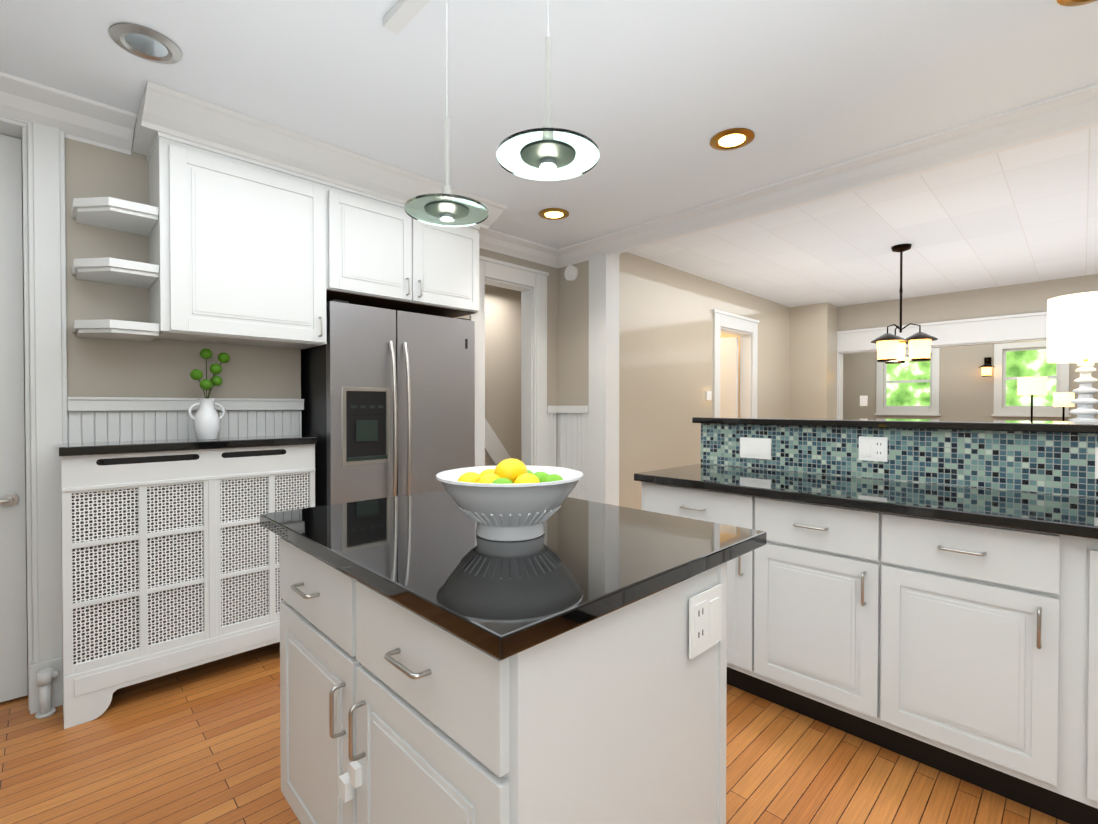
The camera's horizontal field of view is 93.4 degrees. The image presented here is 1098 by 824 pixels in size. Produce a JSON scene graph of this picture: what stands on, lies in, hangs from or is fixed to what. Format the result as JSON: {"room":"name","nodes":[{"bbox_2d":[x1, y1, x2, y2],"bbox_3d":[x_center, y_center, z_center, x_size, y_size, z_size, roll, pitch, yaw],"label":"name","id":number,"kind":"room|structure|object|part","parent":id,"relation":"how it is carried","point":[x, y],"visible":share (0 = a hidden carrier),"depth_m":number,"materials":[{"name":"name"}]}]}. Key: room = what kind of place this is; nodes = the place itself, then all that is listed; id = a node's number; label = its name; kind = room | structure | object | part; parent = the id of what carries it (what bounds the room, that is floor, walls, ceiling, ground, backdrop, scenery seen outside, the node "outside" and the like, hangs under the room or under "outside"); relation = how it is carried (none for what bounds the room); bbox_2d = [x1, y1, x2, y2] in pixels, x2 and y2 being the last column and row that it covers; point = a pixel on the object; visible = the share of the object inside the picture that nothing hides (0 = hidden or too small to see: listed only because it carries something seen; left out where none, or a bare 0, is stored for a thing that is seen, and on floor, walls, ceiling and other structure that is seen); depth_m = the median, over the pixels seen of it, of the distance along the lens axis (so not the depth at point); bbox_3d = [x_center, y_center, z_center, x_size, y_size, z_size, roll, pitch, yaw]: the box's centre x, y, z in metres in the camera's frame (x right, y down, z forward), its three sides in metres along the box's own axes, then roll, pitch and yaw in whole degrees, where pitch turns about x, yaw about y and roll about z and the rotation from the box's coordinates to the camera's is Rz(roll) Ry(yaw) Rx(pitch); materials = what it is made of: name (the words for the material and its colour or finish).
{"room":"kitchen","nodes":[
{"label":"kitchen","id":0,"kind":"room"},
{"bbox_2d":[22,173,520,640],"bbox_3d":[-1.629,-0.030,3.626,5.650,2.470,0.460,-1,1,-44],"label":"wall","id":1,"kind":"structure","parent":0,"point":[503,362],"depth_m":4.98,"materials":[{"name":"beige paint"}]},
{"bbox_2d":[485,419,510,465],"bbox_3d":[-0.556,0.278,4.857,1.600,2.293,0.030,-1,1,-44],"label":"trim","id":2,"kind":"structure","parent":1,"relation":"attached to","point":[496,451],"depth_m":4.88,"materials":[{"name":"white paint"}]},
{"bbox_2d":[65,138,557,466],"bbox_3d":[-1.641,-0.022,2.876,4.590,2.470,0.440,-1,1,-44],"label":"wall","id":3,"kind":"structure","parent":0,"point":[153,368],"depth_m":2.33,"materials":[{"name":"beige paint"}]},
{"bbox_2d":[0,134,27,702],"bbox_3d":[-2.503,0.032,1.909,0.795,2.360,0.099,-1,1,-44],"label":"door leaf","id":4,"kind":"structure","parent":3,"relation":"in","point":[13,633],"depth_m":2.17,"materials":[{"name":"white paint"}]},
{"bbox_2d":[0,114,67,713],"bbox_3d":[-2.467,0.004,1.879,1.065,2.440,0.242,-1,1,-44],"label":"door frame","id":5,"kind":"structure","parent":3,"relation":"attached to","point":[44,252],"depth_m":2.12,"materials":[{"name":"white paint"}]},
{"bbox_2d":[0,72,136,154],"bbox_3d":[-2.316,-1.197,1.749,1.428,0.095,0.220,-1,1,-44],"label":"crown molding","id":6,"kind":"structure","parent":3,"relation":"attached to","point":[82,119],"depth_m":2.09,"materials":[{"name":"white wood"}]},
{"bbox_2d":[67,397,303,442],"bbox_3d":[-1.684,0.075,2.502,0.945,0.285,0.038,-1,1,-44],"label":"wainscoting","id":7,"kind":"structure","parent":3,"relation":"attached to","point":[101,419],"depth_m":2.41,"materials":[{"name":"white paint"}]},
{"bbox_2d":[144,101,343,348],"bbox_3d":[-1.452,-0.797,2.505,0.736,0.909,0.339,-1,1,-44],"label":"upper cabinet","id":8,"kind":"object","parent":3,"relation":"attached to","point":[264,234],"depth_m":2.33,"materials":[{"name":"white paint"}]},
{"bbox_2d":[72,197,158,235],"bbox_3d":[-1.824,-0.829,2.173,0.259,0.050,0.298,-1,1,-44],"label":"corner shelf","id":9,"kind":"object","parent":8,"relation":"attached to","point":[121,215],"visible":1,"depth_m":2.12,"materials":[{"name":"white paint"}]},
{"bbox_2d":[72,257,158,287],"bbox_3d":[-1.824,-0.589,2.175,0.259,0.050,0.298,-1,1,-44],"label":"corner shelf","id":10,"kind":"object","parent":8,"relation":"attached to","point":[109,270],"visible":1,"depth_m":2.12,"materials":[{"name":"white paint"}]},
{"bbox_2d":[73,319,159,341],"bbox_3d":[-1.824,-0.344,2.178,0.259,0.050,0.298,-1,1,-44],"label":"corner shelf","id":11,"kind":"object","parent":8,"relation":"attached to","point":[123,330],"visible":1,"depth_m":2.10,"materials":[{"name":"white paint"}]},
{"bbox_2d":[344,165,483,317],"bbox_3d":[-0.890,-0.943,3.049,0.947,0.629,0.339,-1,1,-44],"label":"upper cabinet","id":12,"kind":"object","parent":3,"relation":"attached to","point":[394,260],"depth_m":2.88,"materials":[{"name":"white paint"}]},
{"bbox_2d":[469,255,548,466],"bbox_3d":[-0.324,0.050,3.907,0.755,2.305,0.154,-1,1,-44],"label":"trim","id":13,"kind":"structure","parent":3,"relation":"attached to","point":[534,376],"depth_m":4.03,"materials":[{"name":"white paint"}]},
{"bbox_2d":[478,229,559,267],"bbox_3d":[-0.275,-1.217,3.790,0.838,0.100,0.130,-1,1,-44],"label":"crown molding","id":14,"kind":"structure","parent":3,"relation":"attached to","point":[489,239],"depth_m":3.84,"materials":[{"name":"white wood"}]},
{"bbox_2d":[588,252,758,505],"bbox_3d":[1.393,-0.034,5.364,3.530,2.440,0.850,-1,1,-44],"label":"door frame","id":15,"kind":"structure","parent":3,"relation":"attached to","point":[603,472],"depth_m":3.93,"materials":[{"name":"white paint"}]},
{"bbox_2d":[0,641,1068,823],"bbox_3d":[2.351,1.229,3.772,11.550,0.050,6.250,-1,1,-44],"label":"floor","id":16,"kind":"structure","parent":0,"point":[199,744],"depth_m":1.78,"materials":[{"name":"brown wood"}]},
{"bbox_2d":[35,668,57,718],"bbox_3d":[-2.029,1.132,2.088,0.068,0.180,0.058,-1,1,-44],"label":"pipe","id":17,"kind":"object","parent":16,"relation":"on","point":[45,676],"visible":0.94,"depth_m":2.07,"materials":[{"name":"white metal"}]},
{"bbox_2d":[58,435,316,728],"bbox_3d":[-1.611,0.674,2.394,0.950,1.090,0.276,-1,1,-44],"label":"radiator cover","id":18,"kind":"object","parent":16,"relation":"on","point":[169,556],"visible":0.92,"depth_m":2.22,"materials":[{"name":"white paint"}]},
{"bbox_2d":[188,348,229,439],"bbox_3d":[-1.590,-0.086,2.423,0.170,0.426,0.104,-1,1,-44],"label":"vase","id":19,"kind":"object","parent":18,"relation":"on","point":[206,418],"visible":1,"depth_m":2.39,"materials":[{"name":"white ceramic"}]},
{"bbox_2d":[301,299,474,506],"bbox_3d":[-0.993,0.316,3.144,0.892,1.789,0.743,-1,1,-44],"label":"fridge","id":20,"kind":"object","parent":16,"relation":"on","point":[388,396],"visible":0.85,"depth_m":2.82,"materials":[{"name":"silver metal"}]},
{"bbox_2d":[260,490,766,823],"bbox_3d":[-0.158,0.769,1.453,0.895,0.920,1.160,-1,1,-44],"label":"kitchen island","id":21,"kind":"object","parent":16,"relation":"on","point":[442,661],"visible":1,"depth_m":1.03,"materials":[{"name":"white paint"}]},
{"bbox_2d":[436,458,582,540],"bbox_3d":[-0.099,0.214,1.324,0.372,0.190,0.372,-1,1,-44],"label":"fruit bowl","id":22,"kind":"object","parent":21,"relation":"on","point":[511,499],"visible":1,"depth_m":1.23,"materials":[{"name":"white ceramic"}]},
{"bbox_2d":[634,480,733,685],"bbox_3d":[0.874,0.775,2.516,0.591,0.885,0.630,-1,1,-44],"label":"base cabinet","id":23,"kind":"object","parent":16,"relation":"on","point":[716,507],"depth_m":2.30,"materials":[{"name":"white paint"}]},
{"bbox_2d":[734,496,853,734],"bbox_3d":[1.208,0.779,2.171,0.591,0.885,0.570,-1,1,-44],"label":"base cabinet","id":24,"kind":"object","parent":16,"relation":"on","point":[794,592],"depth_m":2.01,"materials":[{"name":"white paint"}]},
{"bbox_2d":[854,508,1065,819],"bbox_3d":[1.509,0.782,1.861,0.591,0.885,0.535,-1,1,-44],"label":"base cabinet","id":25,"kind":"object","parent":16,"relation":"on","point":[924,591],"depth_m":1.64,"materials":[{"name":"white paint"}]},
{"bbox_2d":[634,464,1097,539],"bbox_3d":[1.804,0.326,1.515,0.627,0.035,3.361,-1,1,-44],"label":"countertop","id":26,"kind":"structure","parent":25,"relation":"on","point":[1048,513],"depth_m":1.88,"materials":[{"name":"black stone"}]},
{"bbox_2d":[692,416,1097,435],"bbox_3d":[2.156,0.058,1.879,0.445,0.032,3.398,-1,1,-44],"label":"countertop","id":27,"kind":"structure","parent":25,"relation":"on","point":[1087,429],"depth_m":2.20,"materials":[{"name":"black stone"}]},
{"bbox_2d":[1047,291,1097,422],"bbox_3d":[2.058,-0.201,1.982,0.216,0.482,0.216,-1,1,-44],"label":"table lamp","id":28,"kind":"object","parent":27,"relation":"on","point":[1072,328],"visible":1,"depth_m":1.96,"materials":[{"name":"white fabric"}]},
{"bbox_2d":[1017,377,1046,420],"bbox_3d":[5.726,0.383,6.136,0.260,1.590,0.260,-1,1,-44],"label":"light","id":29,"kind":"object","parent":16,"relation":"on","point":[1031,386],"visible":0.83,"depth_m":6.04,"materials":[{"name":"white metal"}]},
{"bbox_2d":[1053,392,1073,420],"bbox_3d":[6.194,0.472,6.228,0.240,1.410,0.240,-1,1,-44],"label":"light","id":30,"kind":"object","parent":16,"relation":"on","point":[1063,400],"visible":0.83,"depth_m":6.17,"materials":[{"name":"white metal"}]},
{"bbox_2d":[1062,536,1097,823],"bbox_3d":[1.883,0.786,1.475,0.591,0.885,0.540,-1,1,-44],"label":"base cabinet","id":31,"kind":"object","parent":16,"relation":"on","point":[1081,555],"depth_m":1.47,"materials":[{"name":"white paint"}]},
{"bbox_2d":[0,0,1097,306],"bbox_3d":[2.351,-1.286,3.744,11.550,0.080,6.250,-1,1,-44],"label":"ceiling","id":32,"kind":"structure","parent":0,"point":[650,98],"depth_m":2.06,"materials":[{"name":"white paint"}]},
{"bbox_2d":[109,23,181,63],"bbox_3d":[-1.357,-1.237,1.745,0.194,0.014,0.194,-1,1,-44],"label":"recessed light","id":33,"kind":"object","parent":32,"relation":"in","point":[144,42],"visible":1,"depth_m":1.73,"materials":[{"name":"silver metal"}]},
{"bbox_2d":[383,0,429,34],"bbox_3d":[-0.121,-1.225,1.252,0.052,0.028,1.110,-1,1,-44],"label":"track","id":34,"kind":"object","parent":32,"relation":"attached to","point":[400,15],"visible":1,"depth_m":1.58,"materials":[{"name":"white paint"}]},
{"bbox_2d":[405,0,487,226],"bbox_3d":[-0.281,-0.868,1.421,0.226,0.685,0.226,-1,1,-44],"label":"pendant light","id":35,"kind":"object","parent":34,"relation":"hanging from","point":[446,207],"visible":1,"depth_m":1.42,"materials":[{"name":"glass"}]},
{"bbox_3d":[-0.281,-0.558,1.424,0.226,0.019,0.226,-1,1,-44],"label":"glass","id":36,"kind":"part","parent":35,"relation":"part of","materials":[{"name":"green"}]},
{"bbox_2d":[496,0,598,180],"bbox_3d":[-0.002,-0.871,1.133,0.226,0.673,0.226,-1,1,-44],"label":"pendant light","id":37,"kind":"object","parent":34,"relation":"hanging from","point":[547,151],"visible":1,"depth_m":1.13,"materials":[{"name":"white glass"}]},
{"bbox_3d":[-0.002,-0.567,1.137,0.226,0.019,0.226,-1,1,-44],"label":"glass","id":38,"kind":"part","parent":37,"relation":"part of","materials":[{"name":"green"}]},
{"bbox_2d":[539,208,568,219],"bbox_3d":[0.031,-1.254,3.286,0.194,0.014,0.194,-1,1,-44],"label":"recessed light","id":39,"kind":"object","parent":32,"relation":"in","point":[553,213],"visible":1,"depth_m":3.27,"materials":[{"name":"gold metal"}]},
{"bbox_2d":[710,128,754,150],"bbox_3d":[0.837,-1.244,2.368,0.194,0.014,0.194,-1,1,-44],"label":"recessed light","id":40,"kind":"object","parent":32,"relation":"in","point":[731,139],"visible":1,"depth_m":2.35,"materials":[{"name":"gold metal"}]},
{"bbox_2d":[871,244,937,363],"bbox_3d":[2.671,-0.812,3.874,0.424,0.869,0.398,-1,1,-44],"label":"dining chandelier","id":41,"kind":"object","parent":32,"relation":"hanging from","point":[890,348],"visible":1,"depth_m":3.82,"materials":[{"name":"brown metal"}]},
{"bbox_2d":[1057,0,1097,5],"bbox_3d":[1.587,-1.234,1.480,0.194,0.014,0.194,-1,1,-44],"label":"recessed light","id":42,"kind":"object","parent":32,"relation":"in","point":[1071,2],"visible":1,"depth_m":1.55,"materials":[{"name":"gold metal"}]},
{"bbox_2d":[558,260,588,405],"bbox_3d":[0.291,-0.035,4.094,0.120,2.470,0.500,-1,1,-44],"label":"wall","id":43,"kind":"structure","parent":0,"point":[573,343],"depth_m":4.10,"materials":[{"name":"beige paint"}]},
{"bbox_2d":[547,406,588,499],"bbox_3d":[0.144,0.576,4.062,0.145,1.250,0.350,-1,1,-44],"label":"wainscoting","id":44,"kind":"structure","parent":43,"relation":"attached to","point":[572,437],"depth_m":4.11,"materials":[{"name":"white paint"}]},
{"bbox_2d":[564,265,577,280],"bbox_3d":[0.173,-1.100,4.093,0.036,0.120,0.120,-1,1,-44],"label":"smoke detector","id":45,"kind":"object","parent":43,"relation":"attached to","point":[571,273],"visible":0.94,"depth_m":4.07,"materials":[{"name":"white plastic"}]},
{"bbox_2d":[556,83,1097,267],"bbox_3d":[1.715,-1.202,2.433,0.130,0.100,4.850,-1,1,-44],"label":"ceiling beam","id":46,"kind":"structure","parent":43,"relation":"attached to","point":[1078,108],"depth_m":2.55,"materials":[{"name":"white"}]},
{"bbox_2d":[619,252,837,509],"bbox_3d":[2.006,-0.047,5.199,3.880,2.470,0.540,-1,1,-44],"label":"wall","id":47,"kind":"structure","parent":0,"point":[665,348],"depth_m":4.65,"materials":[{"name":"beige paint"}]},
{"bbox_2d":[706,391,711,400],"bbox_3d":[1.521,-0.154,4.922,0.080,0.090,0.020,-1,1,-44],"label":"light switch","id":48,"kind":"object","parent":47,"relation":"attached to","point":[708,395],"visible":0.94,"depth_m":4.91,"materials":[{"name":"white plastic"}]},
{"bbox_2d":[721,332,739,416],"bbox_3d":[2.004,-0.058,6.192,0.060,2.470,0.870,-1,1,-44],"label":"wall","id":49,"kind":"structure","parent":0,"point":[725,335],"depth_m":5.95,"materials":[{"name":"beige"}]},
{"bbox_2d":[838,274,1097,414],"bbox_3d":[4.835,-0.044,4.981,0.120,2.470,4.550,-1,1,-44],"label":"wall","id":50,"kind":"structure","parent":0,"point":[1031,297],"depth_m":5.39,"materials":[{"name":"beige paint"}]},
{"bbox_2d":[837,312,1046,417],"bbox_3d":[4.607,0.113,5.195,0.152,2.150,3.390,-1,1,-44],"label":"trim","id":51,"kind":"structure","parent":50,"relation":"attached to","point":[1027,327],"depth_m":5.42,"materials":[{"name":"white paint"}]},
{"bbox_2d":[843,344,1097,420],"bbox_3d":[6.815,-0.069,7.249,0.120,2.470,5.050,-1,1,-44],"label":"wall","id":52,"kind":"structure","parent":0,"point":[966,390],"depth_m":7.80,"materials":[{"name":"beige paint"}]},
{"bbox_2d":[860,396,867,405],"bbox_3d":[3.693,-0.131,6.067,0.006,0.120,0.080,-1,1,-44],"label":"light switch","id":53,"kind":"object","parent":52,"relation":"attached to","point":[863,400],"visible":1,"depth_m":6.06,"materials":[{"name":"white plastic"}]},
{"bbox_2d":[875,348,940,415],"bbox_3d":[5.742,-0.476,8.287,0.110,1.060,0.880,-1,1,-44],"label":"window","id":54,"kind":"structure","parent":52,"relation":"in","point":[932,409],"depth_m":8.22,"materials":[{"name":"white paint"}]},
{"bbox_2d":[978,357,994,376],"bbox_3d":[6.337,-0.656,7.482,0.234,0.282,0.187,-1,1,-44],"label":"light","id":55,"kind":"object","parent":52,"relation":"attached to","point":[986,367],"visible":1,"depth_m":7.45,"materials":[{"name":"white glass"}]},
{"bbox_2d":[992,341,1070,416],"bbox_3d":[6.748,-0.464,7.249,0.110,1.060,0.810,-1,1,-44],"label":"window","id":56,"kind":"structure","parent":52,"relation":"in","point":[1061,377],"depth_m":7.31,"materials":[{"name":"white paint"}]},
{"label":"outside","id":57,"kind":"structure","parent":0,"visible":0},
{"bbox_2d":[887,349,1055,405],"bbox_3d":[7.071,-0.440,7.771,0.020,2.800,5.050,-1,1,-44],"label":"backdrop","id":58,"kind":"structure","parent":57,"point":[1027,363],"depth_m":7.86,"materials":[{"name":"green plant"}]}
]}

